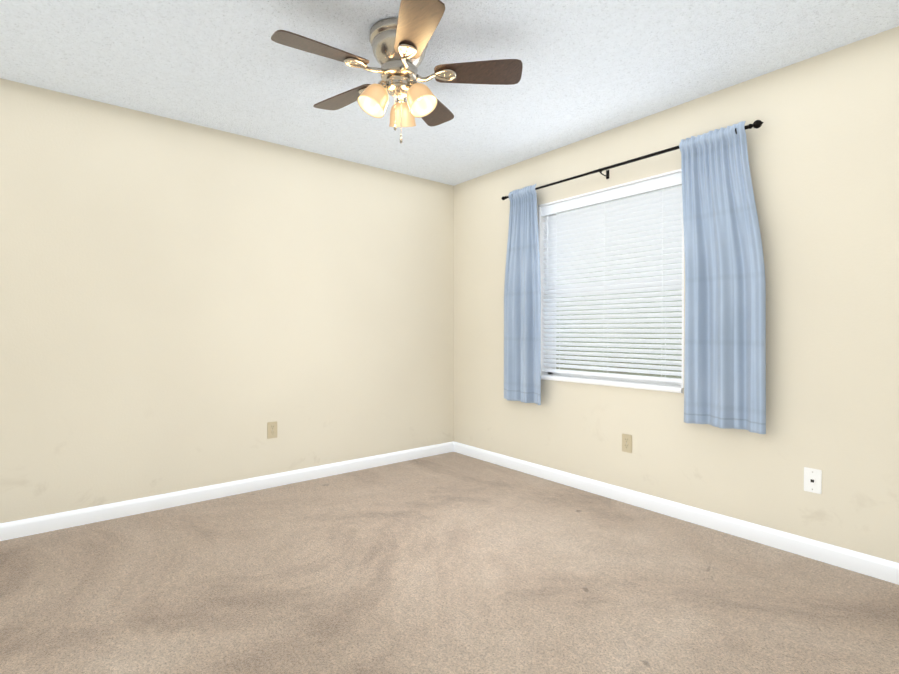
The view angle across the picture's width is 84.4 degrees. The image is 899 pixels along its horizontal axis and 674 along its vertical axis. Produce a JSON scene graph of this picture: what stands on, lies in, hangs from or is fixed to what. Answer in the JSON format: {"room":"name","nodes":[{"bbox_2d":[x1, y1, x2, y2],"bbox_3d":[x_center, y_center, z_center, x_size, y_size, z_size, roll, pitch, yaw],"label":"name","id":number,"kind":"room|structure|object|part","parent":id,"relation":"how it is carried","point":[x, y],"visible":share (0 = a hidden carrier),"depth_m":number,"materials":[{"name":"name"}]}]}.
{"room":"empty bedroom","nodes":[
{"label":"empty bedroom","id":0,"kind":"room"},
{"bbox_2d":[0,78,453,522],"bbox_3d":[-1.464,-0.153,3.479,4.100,2.440,0.200,-1,1,-39],"label":"wall","id":1,"kind":"structure","parent":0,"point":[185,306],"depth_m":3.21,"materials":[{"name":"beige paint"}]},
{"bbox_2d":[0,441,453,540],"bbox_3d":[-1.397,1.023,3.410,3.700,0.090,0.014,-1,1,-39],"label":"baseboard","id":2,"kind":"structure","parent":1,"relation":"attached to","point":[42,524],"depth_m":3.21,"materials":[{"name":"white wood"}]},
{"bbox_2d":[267,421,276,438],"bbox_3d":[-1.258,0.661,3.522,0.070,0.115,0.008,-1,1,-39],"label":"outlet","id":3,"kind":"object","parent":1,"relation":"attached to","point":[271,429],"visible":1,"depth_m":3.52,"materials":[{"name":"beige plastic"}]},
{"bbox_2d":[0,452,898,673],"bbox_3d":[-0.161,1.127,1.880,4.100,0.080,4.350,-1,1,-39],"label":"floor","id":4,"kind":"structure","parent":0,"point":[452,563],"depth_m":2.12,"materials":[{"name":"carpet"}]},
{"bbox_2d":[0,0,898,185],"bbox_3d":[-0.161,-1.413,1.848,4.100,0.120,4.350,-1,1,-39],"label":"ceiling","id":5,"kind":"structure","parent":0,"point":[592,68],"depth_m":2.44,"materials":[{"name":"white paint"}]},
{"bbox_2d":[271,0,522,142],"bbox_3d":[-0.254,-1.106,2.224,1.047,0.502,1.068,-1,1,-39],"label":"ceiling fan","id":6,"kind":"object","parent":5,"relation":"hanging from","point":[399,44],"visible":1,"depth_m":2.16,"materials":[{"name":"brown wood"}]},
{"bbox_2d":[454,26,898,562],"bbox_3d":[1.356,-0.148,3.088,0.200,2.440,3.950,-1,1,-39],"label":"wall","id":7,"kind":"structure","parent":0,"point":[823,148],"depth_m":2.52,"materials":[{"name":"beige paint"}]},
{"bbox_2d":[538,169,683,392],"bbox_3d":[1.084,-0.336,3.385,0.208,1.318,1.113,-1,1,-39],"label":"window blind","id":8,"kind":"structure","parent":7,"relation":"in","point":[604,216],"depth_m":3.31,"materials":[{"name":"white plastic"}]},
{"bbox_3d":[1.084,0.308,3.393,0.208,0.030,1.112,-1,1,-39],"label":"sill","id":9,"kind":"part","parent":8,"relation":"part of","materials":[{"name":"white plastic"}]},
{"bbox_2d":[622,434,631,452],"bbox_3d":[1.143,0.685,3.197,0.008,0.115,0.070,-1,1,-39],"label":"outlet","id":10,"kind":"object","parent":7,"relation":"attached to","point":[626,442],"visible":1,"depth_m":3.19,"materials":[{"name":"beige plastic"}]},
{"bbox_2d":[501,120,763,199],"bbox_3d":[1.023,-1.083,3.253,0.098,0.066,1.869,-1,1,-39],"label":"curtain rod","id":11,"kind":"object","parent":7,"relation":"attached to","point":[756,124],"visible":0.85,"depth_m":3.12,"materials":[{"name":"brown metal"}]},
{"bbox_2d":[504,184,540,404],"bbox_3d":[0.551,-0.319,3.804,0.065,1.634,0.431,-1,1,-39],"label":"curtain","id":12,"kind":"object","parent":11,"relation":"hanging from","point":[522,333],"visible":1,"depth_m":3.78,"materials":[{"name":"blue fabric"}]},
{"bbox_2d":[679,121,765,433],"bbox_3d":[1.465,-0.317,2.673,0.066,1.609,0.451,-1,1,-39],"label":"curtain","id":13,"kind":"object","parent":11,"relation":"hanging from","point":[725,344],"visible":1,"depth_m":2.65,"materials":[{"name":"blue fabric"}]},
{"bbox_2d":[453,442,898,584],"bbox_3d":[1.273,1.028,3.036,0.014,0.090,3.950,-1,1,-39],"label":"baseboard","id":14,"kind":"structure","parent":7,"relation":"attached to","point":[870,565],"depth_m":2.77,"materials":[{"name":"white wood"}]},
{"bbox_2d":[804,467,821,493],"bbox_3d":[1.771,0.700,2.418,0.009,0.117,0.072,-1,1,-39],"label":"outlet","id":15,"kind":"object","parent":7,"relation":"attached to","point":[812,480],"visible":1,"depth_m":2.42,"materials":[{"name":"white plastic"}]},
{"label":"outside","id":16,"kind":"structure","parent":0,"visible":0},
{"bbox_2d":[556,185,681,377],"bbox_3d":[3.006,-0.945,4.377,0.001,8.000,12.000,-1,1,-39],"label":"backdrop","id":17,"kind":"structure","parent":16,"point":[643,374],"depth_m":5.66,"materials":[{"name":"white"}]}
]}

